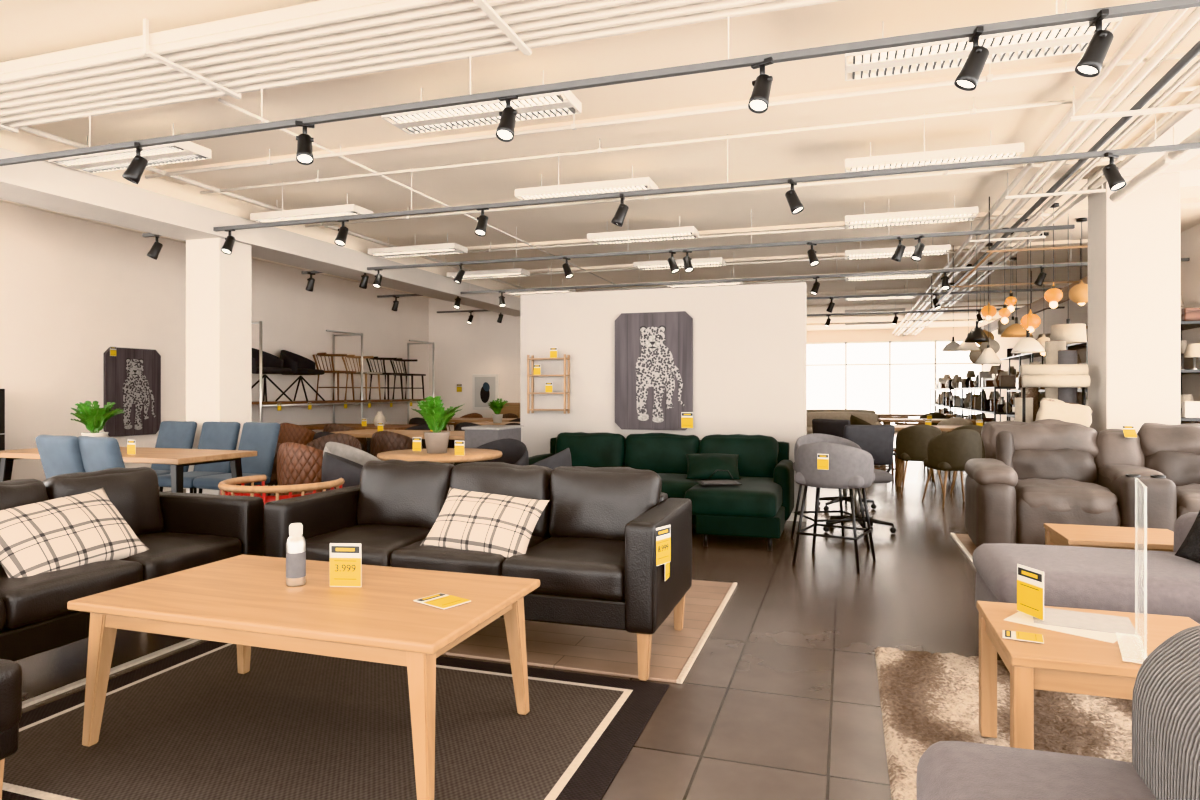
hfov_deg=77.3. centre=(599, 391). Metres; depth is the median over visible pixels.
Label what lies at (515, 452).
armchair
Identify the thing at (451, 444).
armchair
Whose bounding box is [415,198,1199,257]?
rib
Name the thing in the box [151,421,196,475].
dining chair
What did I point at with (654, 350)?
canvas art
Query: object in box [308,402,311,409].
price tag
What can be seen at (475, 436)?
plinth
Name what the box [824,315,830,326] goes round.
track spotlight
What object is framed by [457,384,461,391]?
price tag
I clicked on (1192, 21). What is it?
ceiling pipes
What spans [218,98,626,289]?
ceiling pipe
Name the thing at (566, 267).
track spotlight
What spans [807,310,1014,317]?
rib
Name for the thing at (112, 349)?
price tag
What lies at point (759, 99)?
track spotlight
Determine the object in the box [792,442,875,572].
bar stool
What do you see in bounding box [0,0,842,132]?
ceiling slats
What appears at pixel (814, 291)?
track spotlight
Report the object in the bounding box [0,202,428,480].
wall
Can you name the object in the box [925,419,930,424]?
price tag
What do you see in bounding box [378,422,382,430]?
price tag
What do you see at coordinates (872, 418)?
sofa
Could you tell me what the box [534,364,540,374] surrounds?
price tag
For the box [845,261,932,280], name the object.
ceiling light fixture
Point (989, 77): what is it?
ceiling pipe
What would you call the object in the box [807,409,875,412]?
table
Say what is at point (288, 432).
armchair
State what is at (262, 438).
dining chair
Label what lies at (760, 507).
sofa
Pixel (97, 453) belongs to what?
dining chair
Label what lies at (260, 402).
display rack
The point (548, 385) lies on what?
price tag
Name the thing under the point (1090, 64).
track spotlight
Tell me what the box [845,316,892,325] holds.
ceiling light fixture
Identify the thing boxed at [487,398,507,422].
potted plant
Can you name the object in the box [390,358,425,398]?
wooden chair
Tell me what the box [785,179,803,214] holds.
track spotlight
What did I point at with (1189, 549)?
pillow
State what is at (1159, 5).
track
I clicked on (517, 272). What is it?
ceiling light fixture
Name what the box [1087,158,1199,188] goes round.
ceiling beam
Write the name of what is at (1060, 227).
track
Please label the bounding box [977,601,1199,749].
side table
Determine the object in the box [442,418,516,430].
dining table
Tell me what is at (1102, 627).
leaflets
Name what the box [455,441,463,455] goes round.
price tag
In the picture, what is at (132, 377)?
canvas art
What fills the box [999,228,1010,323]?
pendant lamp
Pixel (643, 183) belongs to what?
ceiling light fixture
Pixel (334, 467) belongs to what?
armchair
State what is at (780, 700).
floor
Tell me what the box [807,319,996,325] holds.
rib
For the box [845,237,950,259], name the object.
ceiling light fixture
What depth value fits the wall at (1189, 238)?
8.68 m
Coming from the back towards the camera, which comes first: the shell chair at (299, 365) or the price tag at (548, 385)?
the shell chair at (299, 365)
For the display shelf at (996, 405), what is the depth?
13.00 m
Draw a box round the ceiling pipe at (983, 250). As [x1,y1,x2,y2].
[530,248,1016,275]
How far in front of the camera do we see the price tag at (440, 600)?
2.49 m
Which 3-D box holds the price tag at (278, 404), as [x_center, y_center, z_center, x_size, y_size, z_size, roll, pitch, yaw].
[-4.287,0.198,10.027,0.005,0.105,0.075,0,0,18]
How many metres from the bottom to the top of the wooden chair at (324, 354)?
0.730 m
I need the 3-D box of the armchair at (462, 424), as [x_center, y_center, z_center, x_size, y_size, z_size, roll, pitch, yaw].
[-1.715,0.801,10.208,0.541,0.802,0.529,0,0,18]
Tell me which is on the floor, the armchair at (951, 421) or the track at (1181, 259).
the armchair at (951, 421)
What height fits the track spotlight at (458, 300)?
0.236 m
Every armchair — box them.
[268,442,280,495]
[271,423,315,485]
[274,442,322,495]
[307,433,361,450]
[313,432,364,450]
[321,452,362,491]
[323,423,366,451]
[323,442,380,465]
[370,431,422,460]
[404,424,429,448]
[409,417,441,430]
[445,422,474,430]
[448,425,480,462]
[454,422,478,465]
[455,413,482,425]
[466,438,528,465]
[502,413,517,417]
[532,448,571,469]
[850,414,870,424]
[895,424,943,492]
[919,412,947,424]
[922,429,981,507]
[937,417,972,470]
[950,425,984,493]
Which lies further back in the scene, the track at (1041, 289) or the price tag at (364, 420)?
the track at (1041, 289)
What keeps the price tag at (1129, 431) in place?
attached to the loveseat at (1030, 475)
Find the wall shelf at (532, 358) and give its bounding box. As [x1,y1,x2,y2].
[527,354,569,413]
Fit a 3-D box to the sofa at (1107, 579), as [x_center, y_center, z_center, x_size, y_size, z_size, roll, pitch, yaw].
[2.593,0.864,3.204,1.752,0.631,0.826,0,0,18]
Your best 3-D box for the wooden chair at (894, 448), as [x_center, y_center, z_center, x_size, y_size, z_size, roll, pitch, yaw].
[3.681,0.836,9.945,0.499,0.730,0.536,0,0,13]
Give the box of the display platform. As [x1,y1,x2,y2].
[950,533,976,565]
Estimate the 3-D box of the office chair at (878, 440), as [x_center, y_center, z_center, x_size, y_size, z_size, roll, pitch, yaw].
[2.221,0.734,6.462,0.620,0.927,0.594,0,0,1]
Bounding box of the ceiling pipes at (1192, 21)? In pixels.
[892,0,1199,335]
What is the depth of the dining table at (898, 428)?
9.51 m
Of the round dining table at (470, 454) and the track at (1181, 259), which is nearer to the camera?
the round dining table at (470, 454)
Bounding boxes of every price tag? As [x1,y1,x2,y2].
[110,346,115,355]
[127,440,135,453]
[277,403,280,410]
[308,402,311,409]
[330,543,360,586]
[362,418,366,425]
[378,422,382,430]
[413,437,420,450]
[413,593,470,608]
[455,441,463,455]
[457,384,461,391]
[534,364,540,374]
[545,382,551,391]
[550,347,556,357]
[656,525,670,565]
[665,562,669,580]
[681,412,692,427]
[817,454,828,469]
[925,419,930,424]
[927,413,931,419]
[976,420,982,425]
[1003,630,1043,643]
[1017,564,1043,619]
[1122,426,1136,437]
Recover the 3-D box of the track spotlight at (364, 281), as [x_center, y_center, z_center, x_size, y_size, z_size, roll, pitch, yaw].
[-2.841,-1.359,9.034,0.133,0.236,0.100,0,0,38]
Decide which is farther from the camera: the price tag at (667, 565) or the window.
the window
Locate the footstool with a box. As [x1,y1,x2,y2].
[0,659,21,799]
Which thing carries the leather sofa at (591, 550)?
on the rug at (613, 652)
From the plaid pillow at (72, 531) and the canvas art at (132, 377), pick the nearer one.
the plaid pillow at (72, 531)
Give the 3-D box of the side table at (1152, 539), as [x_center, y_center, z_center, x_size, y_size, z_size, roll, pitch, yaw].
[2.746,0.975,3.963,0.600,0.450,0.500,0,0,18]
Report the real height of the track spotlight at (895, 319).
0.236 m
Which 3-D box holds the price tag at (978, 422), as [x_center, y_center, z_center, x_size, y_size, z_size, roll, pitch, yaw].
[4.750,0.398,9.388,0.075,0.105,0.005,0,0,18]
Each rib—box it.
[154,47,1199,184]
[313,153,1199,228]
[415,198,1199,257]
[527,239,1087,273]
[527,262,1087,289]
[807,283,1071,296]
[807,298,1040,308]
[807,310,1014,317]
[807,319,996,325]
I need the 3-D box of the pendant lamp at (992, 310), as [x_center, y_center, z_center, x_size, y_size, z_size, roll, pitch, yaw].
[5.549,-1.435,10.706,0.200,0.830,0.200,0,0,18]
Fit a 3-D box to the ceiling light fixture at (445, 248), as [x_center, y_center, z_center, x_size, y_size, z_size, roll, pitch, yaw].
[-2.156,-1.742,8.857,1.162,0.216,0.312,0,0,18]
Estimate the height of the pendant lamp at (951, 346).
1.150 m
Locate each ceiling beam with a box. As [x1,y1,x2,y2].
[0,130,519,297]
[0,148,519,315]
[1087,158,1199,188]
[1116,92,1199,168]
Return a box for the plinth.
[461,425,523,462]
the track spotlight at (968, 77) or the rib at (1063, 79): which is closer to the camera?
the track spotlight at (968, 77)
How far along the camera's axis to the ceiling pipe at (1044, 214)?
8.33 m
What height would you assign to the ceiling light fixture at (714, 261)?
0.216 m
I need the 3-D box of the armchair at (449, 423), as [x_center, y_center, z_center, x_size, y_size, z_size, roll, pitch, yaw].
[-2.145,0.836,11.789,0.536,0.730,0.499,0,0,18]
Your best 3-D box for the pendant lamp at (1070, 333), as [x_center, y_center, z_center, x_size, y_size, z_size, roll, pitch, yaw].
[4.745,-1.175,7.602,0.315,1.350,0.315,0,0,18]
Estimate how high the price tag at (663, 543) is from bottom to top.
0.155 m
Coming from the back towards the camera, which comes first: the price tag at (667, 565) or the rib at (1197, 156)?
the rib at (1197, 156)
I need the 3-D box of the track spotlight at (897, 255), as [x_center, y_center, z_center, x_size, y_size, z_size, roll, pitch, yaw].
[2.853,-1.359,7.174,0.133,0.236,0.100,0,0,38]
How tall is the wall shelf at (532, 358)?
0.600 m
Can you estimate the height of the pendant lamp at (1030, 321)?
1.180 m
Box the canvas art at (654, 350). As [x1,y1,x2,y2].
[615,311,692,429]
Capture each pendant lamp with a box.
[942,283,959,350]
[956,264,979,350]
[965,234,988,342]
[969,274,983,364]
[975,243,1002,363]
[977,275,993,344]
[980,337,999,353]
[981,262,996,319]
[997,257,1020,334]
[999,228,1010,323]
[1000,253,1032,336]
[1005,232,1016,311]
[1011,219,1044,352]
[1020,231,1040,332]
[1036,232,1049,355]
[1044,203,1062,308]
[1050,319,1086,343]
[1068,217,1087,305]
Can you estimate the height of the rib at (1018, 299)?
0.040 m
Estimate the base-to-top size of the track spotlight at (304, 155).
0.236 m
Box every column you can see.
[186,238,251,494]
[1088,173,1179,433]
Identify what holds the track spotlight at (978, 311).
hanging from the track at (1062, 306)
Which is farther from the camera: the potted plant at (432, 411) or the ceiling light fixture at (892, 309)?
the ceiling light fixture at (892, 309)
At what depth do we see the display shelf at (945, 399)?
17.89 m
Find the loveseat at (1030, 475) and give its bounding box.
[965,419,1199,546]
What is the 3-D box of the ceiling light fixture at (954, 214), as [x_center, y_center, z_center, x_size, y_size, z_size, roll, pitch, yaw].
[2.958,-1.742,7.187,1.162,0.216,0.312,0,0,18]
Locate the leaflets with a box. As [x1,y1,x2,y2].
[1004,607,1138,642]
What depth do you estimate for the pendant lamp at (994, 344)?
9.99 m
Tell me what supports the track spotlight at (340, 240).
hanging from the track at (1187, 146)
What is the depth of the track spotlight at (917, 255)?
7.08 m
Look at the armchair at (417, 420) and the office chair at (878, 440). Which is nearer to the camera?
the office chair at (878, 440)
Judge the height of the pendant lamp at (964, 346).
1.250 m
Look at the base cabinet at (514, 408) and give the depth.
13.73 m
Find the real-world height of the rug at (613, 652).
0.018 m
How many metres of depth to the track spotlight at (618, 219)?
5.60 m
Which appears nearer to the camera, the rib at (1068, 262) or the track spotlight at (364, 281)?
the track spotlight at (364, 281)
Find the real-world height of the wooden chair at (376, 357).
0.730 m
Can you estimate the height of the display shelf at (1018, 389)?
1.593 m
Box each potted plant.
[70,401,123,436]
[411,396,463,453]
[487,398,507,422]
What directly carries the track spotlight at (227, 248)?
hanging from the track at (1187, 146)
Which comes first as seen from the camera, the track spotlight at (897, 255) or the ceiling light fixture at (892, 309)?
the track spotlight at (897, 255)
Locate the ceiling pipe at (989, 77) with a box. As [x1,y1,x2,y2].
[145,52,1199,177]
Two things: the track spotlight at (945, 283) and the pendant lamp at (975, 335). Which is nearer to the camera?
the pendant lamp at (975, 335)
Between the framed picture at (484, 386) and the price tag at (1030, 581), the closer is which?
the price tag at (1030, 581)
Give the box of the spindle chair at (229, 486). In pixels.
[218,475,344,504]
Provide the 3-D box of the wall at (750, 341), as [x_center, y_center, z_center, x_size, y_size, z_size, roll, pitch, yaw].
[0.561,0.090,7.475,2.885,2.220,0.160,0,0,18]
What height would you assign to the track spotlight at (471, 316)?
0.236 m
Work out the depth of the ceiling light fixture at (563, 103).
4.42 m
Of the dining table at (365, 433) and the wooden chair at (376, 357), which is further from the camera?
the wooden chair at (376, 357)
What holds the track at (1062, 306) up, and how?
hanging from the ceiling
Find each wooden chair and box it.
[313,352,355,400]
[342,355,382,399]
[366,356,404,399]
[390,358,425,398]
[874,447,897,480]
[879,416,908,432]
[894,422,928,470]
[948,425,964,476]
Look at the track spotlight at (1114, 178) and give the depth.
4.62 m
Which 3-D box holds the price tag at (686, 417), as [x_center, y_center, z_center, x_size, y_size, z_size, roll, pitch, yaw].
[0.843,0.273,7.251,0.115,0.155,0.005,0,0,18]
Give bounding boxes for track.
[0,0,1199,165]
[142,95,1199,236]
[302,188,1074,273]
[377,240,1189,297]
[437,270,1060,312]
[807,306,1064,315]
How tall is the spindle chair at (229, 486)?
0.664 m
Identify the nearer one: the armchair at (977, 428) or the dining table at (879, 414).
the armchair at (977, 428)
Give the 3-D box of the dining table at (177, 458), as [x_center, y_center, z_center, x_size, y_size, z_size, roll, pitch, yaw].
[-3.633,0.825,5.689,1.900,0.750,0.720,0,0,18]
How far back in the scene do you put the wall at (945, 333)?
21.99 m
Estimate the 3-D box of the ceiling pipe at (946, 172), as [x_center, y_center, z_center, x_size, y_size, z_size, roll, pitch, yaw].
[0.418,-1.791,6.754,7.400,0.117,0.036,0,0,18]
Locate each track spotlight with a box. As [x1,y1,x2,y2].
[122,142,147,183]
[147,234,162,259]
[221,229,235,253]
[295,120,314,164]
[306,272,314,291]
[335,220,348,245]
[359,273,368,288]
[373,269,382,287]
[391,296,398,310]
[454,263,464,283]
[454,296,460,308]
[467,311,473,323]
[475,208,488,235]
[496,95,517,141]
[497,313,502,322]
[498,291,505,306]
[562,257,572,278]
[611,193,628,226]
[668,250,679,272]
[683,250,692,272]
[748,57,773,113]
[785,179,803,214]
[807,242,818,265]
[810,276,819,294]
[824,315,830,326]
[826,297,834,312]
[891,236,905,261]
[892,312,897,324]
[911,235,924,260]
[933,294,940,309]
[941,272,949,289]
[954,26,988,90]
[976,310,983,322]
[1034,266,1046,286]
[1075,9,1113,76]
[1102,152,1126,191]
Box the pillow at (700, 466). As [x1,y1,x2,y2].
[686,453,739,479]
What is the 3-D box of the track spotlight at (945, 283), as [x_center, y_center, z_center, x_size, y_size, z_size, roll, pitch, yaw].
[4.203,-1.359,9.130,0.100,0.236,0.133,0,0,18]
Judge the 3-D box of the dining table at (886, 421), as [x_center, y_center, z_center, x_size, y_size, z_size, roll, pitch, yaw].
[5.397,0.825,12.334,1.500,0.750,0.850,0,0,18]
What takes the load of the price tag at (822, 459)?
attached to the bar stool at (850, 468)
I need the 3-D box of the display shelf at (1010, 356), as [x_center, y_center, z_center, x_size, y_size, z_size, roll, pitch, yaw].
[8.248,0.045,14.138,0.404,2.310,5.024,0,0,18]
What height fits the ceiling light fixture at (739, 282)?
0.216 m
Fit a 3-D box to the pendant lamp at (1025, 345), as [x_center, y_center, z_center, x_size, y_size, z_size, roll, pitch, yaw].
[4.553,-1.135,7.981,0.320,1.430,0.320,0,0,18]
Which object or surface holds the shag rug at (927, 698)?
on the floor
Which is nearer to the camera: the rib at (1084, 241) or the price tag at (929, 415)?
the rib at (1084, 241)
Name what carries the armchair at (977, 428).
on the floor
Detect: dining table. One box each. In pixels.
[0,447,256,492]
[299,423,415,429]
[331,429,464,464]
[377,448,501,462]
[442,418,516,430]
[475,421,519,424]
[876,413,955,421]
[878,418,975,465]
[894,425,959,486]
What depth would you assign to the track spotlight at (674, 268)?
7.82 m
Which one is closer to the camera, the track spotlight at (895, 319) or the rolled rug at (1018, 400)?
the rolled rug at (1018, 400)
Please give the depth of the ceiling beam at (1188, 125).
5.26 m
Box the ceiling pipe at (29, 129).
[18,126,526,288]
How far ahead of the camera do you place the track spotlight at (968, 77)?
3.05 m
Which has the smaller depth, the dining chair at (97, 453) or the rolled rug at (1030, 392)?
the dining chair at (97, 453)
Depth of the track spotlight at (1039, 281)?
8.80 m
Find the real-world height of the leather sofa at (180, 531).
0.819 m
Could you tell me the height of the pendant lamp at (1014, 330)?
1.150 m
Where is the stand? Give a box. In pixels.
[1019,364,1091,426]
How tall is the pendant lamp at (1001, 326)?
1.050 m
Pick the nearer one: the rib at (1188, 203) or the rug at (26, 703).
the rug at (26, 703)
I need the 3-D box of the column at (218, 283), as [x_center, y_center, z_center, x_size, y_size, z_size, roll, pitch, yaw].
[-3.648,-0.115,7.188,0.400,2.630,0.400,0,0,18]
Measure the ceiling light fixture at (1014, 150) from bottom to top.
0.216 m
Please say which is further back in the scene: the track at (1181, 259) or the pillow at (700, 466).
the track at (1181, 259)
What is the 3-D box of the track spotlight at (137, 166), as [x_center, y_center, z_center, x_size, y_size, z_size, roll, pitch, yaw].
[-2.771,-1.359,4.471,0.133,0.236,0.100,0,0,-22]
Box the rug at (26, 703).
[22,638,199,707]
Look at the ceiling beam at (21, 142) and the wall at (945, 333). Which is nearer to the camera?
the ceiling beam at (21, 142)
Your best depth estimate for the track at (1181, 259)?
9.76 m
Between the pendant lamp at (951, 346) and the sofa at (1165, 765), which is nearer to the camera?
the sofa at (1165, 765)
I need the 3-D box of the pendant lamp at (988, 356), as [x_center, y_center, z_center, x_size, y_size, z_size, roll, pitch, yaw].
[4.845,-1.100,9.358,0.320,1.500,0.320,0,0,18]
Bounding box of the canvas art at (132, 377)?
[104,347,160,436]
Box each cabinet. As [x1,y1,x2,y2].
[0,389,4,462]
[494,403,519,417]
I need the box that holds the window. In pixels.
[807,339,982,424]
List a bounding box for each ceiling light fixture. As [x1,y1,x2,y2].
[48,123,210,173]
[250,193,372,226]
[368,233,466,257]
[381,70,581,134]
[447,268,529,279]
[504,279,575,295]
[515,165,657,204]
[587,216,698,244]
[633,254,725,269]
[666,273,743,287]
[845,0,1121,80]
[845,130,1023,178]
[845,195,977,228]
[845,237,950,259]
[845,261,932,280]
[845,285,915,300]
[845,308,904,312]
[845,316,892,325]
[1109,113,1199,201]
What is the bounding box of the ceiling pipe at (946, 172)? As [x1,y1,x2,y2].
[305,156,1126,226]
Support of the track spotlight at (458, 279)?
hanging from the track at (1060, 227)
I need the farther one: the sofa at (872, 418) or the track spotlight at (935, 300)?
the sofa at (872, 418)
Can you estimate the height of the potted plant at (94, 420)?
0.383 m
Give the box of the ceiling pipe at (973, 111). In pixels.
[200,86,1197,193]
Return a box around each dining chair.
[35,435,84,478]
[78,436,124,471]
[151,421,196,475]
[158,421,240,492]
[193,422,279,492]
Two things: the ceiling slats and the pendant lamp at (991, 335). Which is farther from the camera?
the pendant lamp at (991, 335)
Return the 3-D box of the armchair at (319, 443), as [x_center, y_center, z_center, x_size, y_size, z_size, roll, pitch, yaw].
[-2.396,0.791,6.683,0.534,0.822,0.522,0,0,-2]
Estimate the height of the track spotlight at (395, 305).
0.236 m
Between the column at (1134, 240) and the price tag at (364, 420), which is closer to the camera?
the column at (1134, 240)
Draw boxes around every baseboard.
[163,487,185,491]
[787,513,805,521]
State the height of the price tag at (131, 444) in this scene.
0.105 m
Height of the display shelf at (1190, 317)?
2.282 m
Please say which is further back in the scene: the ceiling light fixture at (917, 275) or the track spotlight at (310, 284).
the ceiling light fixture at (917, 275)
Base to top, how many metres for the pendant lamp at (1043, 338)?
1.430 m
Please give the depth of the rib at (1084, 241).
10.15 m
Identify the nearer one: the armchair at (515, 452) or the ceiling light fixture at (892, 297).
the armchair at (515, 452)
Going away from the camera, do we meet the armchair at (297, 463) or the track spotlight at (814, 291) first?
the armchair at (297, 463)
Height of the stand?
1.432 m
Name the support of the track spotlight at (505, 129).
hanging from the track at (1159, 5)
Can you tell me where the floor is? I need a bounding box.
[14,433,1001,799]
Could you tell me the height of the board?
0.094 m
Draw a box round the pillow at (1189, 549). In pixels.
[1175,511,1199,562]
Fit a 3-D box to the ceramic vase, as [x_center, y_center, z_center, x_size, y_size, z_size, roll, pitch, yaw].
[-2.938,0.355,10.007,0.180,0.190,0.180,0,0,18]
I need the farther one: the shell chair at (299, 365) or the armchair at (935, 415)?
the armchair at (935, 415)
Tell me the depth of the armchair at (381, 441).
7.35 m
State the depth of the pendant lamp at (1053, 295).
7.35 m
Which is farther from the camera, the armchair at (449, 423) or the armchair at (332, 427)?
the armchair at (449, 423)
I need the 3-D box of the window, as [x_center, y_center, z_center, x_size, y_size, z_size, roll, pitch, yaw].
[8.504,-0.225,22.007,4.960,2.550,0.100,0,0,18]
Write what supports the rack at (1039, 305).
hanging from the ceiling
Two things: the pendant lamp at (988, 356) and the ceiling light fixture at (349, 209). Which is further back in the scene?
the pendant lamp at (988, 356)
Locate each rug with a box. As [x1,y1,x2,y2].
[2,641,668,799]
[22,638,199,707]
[442,580,736,683]
[874,647,1131,799]
[1015,397,1032,422]
[1021,388,1038,420]
[1045,340,1065,398]
[1058,350,1076,403]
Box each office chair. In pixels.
[812,419,876,512]
[823,425,895,536]
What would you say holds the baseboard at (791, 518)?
attached to the wall at (750, 341)
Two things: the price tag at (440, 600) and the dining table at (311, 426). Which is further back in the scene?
the dining table at (311, 426)
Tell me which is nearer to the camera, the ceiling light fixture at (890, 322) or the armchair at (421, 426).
the armchair at (421, 426)
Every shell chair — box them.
[252,348,291,401]
[275,350,324,401]
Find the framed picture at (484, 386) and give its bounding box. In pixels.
[472,374,497,409]
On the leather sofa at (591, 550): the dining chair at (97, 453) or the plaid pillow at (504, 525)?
the plaid pillow at (504, 525)
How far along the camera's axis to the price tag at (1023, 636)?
2.20 m
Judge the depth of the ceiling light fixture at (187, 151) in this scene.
5.25 m
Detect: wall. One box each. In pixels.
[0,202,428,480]
[429,283,770,430]
[520,282,806,518]
[807,327,979,341]
[983,224,1199,423]
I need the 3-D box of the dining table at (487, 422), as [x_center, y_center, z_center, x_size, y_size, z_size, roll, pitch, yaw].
[-1.108,0.825,10.777,1.600,0.750,0.900,0,0,18]
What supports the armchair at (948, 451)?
on the floor
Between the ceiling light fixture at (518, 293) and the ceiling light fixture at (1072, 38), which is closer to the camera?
the ceiling light fixture at (1072, 38)
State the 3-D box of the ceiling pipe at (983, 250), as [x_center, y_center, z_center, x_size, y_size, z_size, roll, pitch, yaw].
[1.582,-1.791,10.319,7.400,0.117,0.036,0,0,18]
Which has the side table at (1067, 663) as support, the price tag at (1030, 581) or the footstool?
the price tag at (1030, 581)
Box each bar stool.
[791,433,869,548]
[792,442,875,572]
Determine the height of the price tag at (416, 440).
0.105 m
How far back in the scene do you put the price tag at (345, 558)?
2.68 m
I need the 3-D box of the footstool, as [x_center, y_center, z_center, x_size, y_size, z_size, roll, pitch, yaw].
[-2.023,0.966,1.955,0.625,0.449,0.605,0,0,18]
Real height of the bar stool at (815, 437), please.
0.862 m
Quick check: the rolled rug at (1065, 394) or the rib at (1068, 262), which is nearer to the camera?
the rolled rug at (1065, 394)
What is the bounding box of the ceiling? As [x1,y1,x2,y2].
[0,0,1199,330]
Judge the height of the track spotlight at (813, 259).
0.236 m
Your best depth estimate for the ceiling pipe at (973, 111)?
5.21 m
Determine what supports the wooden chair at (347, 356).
in the display rack at (260, 402)
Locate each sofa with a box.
[0,467,263,660]
[264,459,691,680]
[529,432,793,550]
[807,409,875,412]
[807,412,882,433]
[916,625,1199,799]
[973,512,1199,623]
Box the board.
[697,470,741,484]
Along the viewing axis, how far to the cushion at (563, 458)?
5.23 m
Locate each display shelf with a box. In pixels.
[930,374,969,417]
[954,366,1015,424]
[1000,333,1086,420]
[1007,362,1087,420]
[1067,293,1199,423]
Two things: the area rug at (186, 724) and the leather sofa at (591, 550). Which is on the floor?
the area rug at (186, 724)
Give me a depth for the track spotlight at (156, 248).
7.01 m
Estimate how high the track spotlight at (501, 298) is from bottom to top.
0.236 m
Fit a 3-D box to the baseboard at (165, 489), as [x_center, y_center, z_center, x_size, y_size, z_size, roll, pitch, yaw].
[-4.985,1.160,9.834,0.015,0.080,10.400,0,0,18]
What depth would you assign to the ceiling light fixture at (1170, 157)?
5.08 m
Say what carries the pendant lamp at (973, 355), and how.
hanging from the ceiling
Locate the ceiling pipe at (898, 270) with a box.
[576,270,987,291]
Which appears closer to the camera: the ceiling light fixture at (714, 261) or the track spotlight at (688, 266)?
the track spotlight at (688, 266)
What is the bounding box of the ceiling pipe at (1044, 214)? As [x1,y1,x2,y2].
[414,212,1059,256]
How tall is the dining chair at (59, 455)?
0.937 m
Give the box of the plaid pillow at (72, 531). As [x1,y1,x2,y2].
[0,488,148,577]
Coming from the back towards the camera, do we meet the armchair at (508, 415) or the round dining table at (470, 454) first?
the armchair at (508, 415)
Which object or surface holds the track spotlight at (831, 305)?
hanging from the track at (1041, 289)
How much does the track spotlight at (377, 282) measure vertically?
0.236 m
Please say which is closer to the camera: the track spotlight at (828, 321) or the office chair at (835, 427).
the office chair at (835, 427)
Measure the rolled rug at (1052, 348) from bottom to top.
1.655 m
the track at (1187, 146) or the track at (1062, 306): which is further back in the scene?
the track at (1062, 306)
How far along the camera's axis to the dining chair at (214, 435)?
6.58 m
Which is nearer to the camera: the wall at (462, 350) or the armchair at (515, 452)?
the armchair at (515, 452)
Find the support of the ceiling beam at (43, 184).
attached to the ceiling
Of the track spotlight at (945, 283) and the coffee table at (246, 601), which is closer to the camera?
the coffee table at (246, 601)
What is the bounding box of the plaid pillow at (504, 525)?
[420,487,548,558]
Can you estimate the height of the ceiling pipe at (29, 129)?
0.111 m
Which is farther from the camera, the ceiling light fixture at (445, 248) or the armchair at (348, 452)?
the ceiling light fixture at (445, 248)
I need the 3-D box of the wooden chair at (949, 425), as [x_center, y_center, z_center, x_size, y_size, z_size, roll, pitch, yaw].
[5.073,0.836,10.377,0.536,0.730,0.499,0,0,18]
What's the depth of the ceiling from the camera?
5.52 m
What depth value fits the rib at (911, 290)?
13.47 m
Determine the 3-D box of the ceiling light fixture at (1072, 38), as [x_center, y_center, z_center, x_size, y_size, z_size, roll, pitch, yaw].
[1.793,-1.742,3.622,1.162,0.216,0.312,0,0,18]
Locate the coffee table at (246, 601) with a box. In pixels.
[67,554,539,799]
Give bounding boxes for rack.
[252,321,433,423]
[930,197,1087,331]
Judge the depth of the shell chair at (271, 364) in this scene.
10.27 m
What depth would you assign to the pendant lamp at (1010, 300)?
8.62 m
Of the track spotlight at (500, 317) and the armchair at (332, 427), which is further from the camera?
the track spotlight at (500, 317)
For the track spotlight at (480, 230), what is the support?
hanging from the track at (1187, 146)
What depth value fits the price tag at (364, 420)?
9.84 m
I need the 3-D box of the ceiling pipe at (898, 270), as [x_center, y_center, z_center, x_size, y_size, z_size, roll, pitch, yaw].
[2.172,-1.791,12.125,7.400,0.117,0.036,0,0,18]
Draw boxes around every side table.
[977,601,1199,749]
[1044,523,1173,551]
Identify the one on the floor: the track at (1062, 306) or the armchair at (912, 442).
the armchair at (912, 442)
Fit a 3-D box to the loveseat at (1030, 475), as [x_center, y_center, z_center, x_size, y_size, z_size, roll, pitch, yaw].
[3.743,0.689,5.307,2.066,0.968,0.996,0,0,20]
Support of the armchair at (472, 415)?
on the floor
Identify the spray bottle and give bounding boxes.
[286,523,305,586]
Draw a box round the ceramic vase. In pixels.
[373,411,386,425]
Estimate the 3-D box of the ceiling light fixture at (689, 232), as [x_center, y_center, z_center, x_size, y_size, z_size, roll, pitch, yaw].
[0.458,-1.742,8.003,1.162,0.216,0.312,0,0,18]

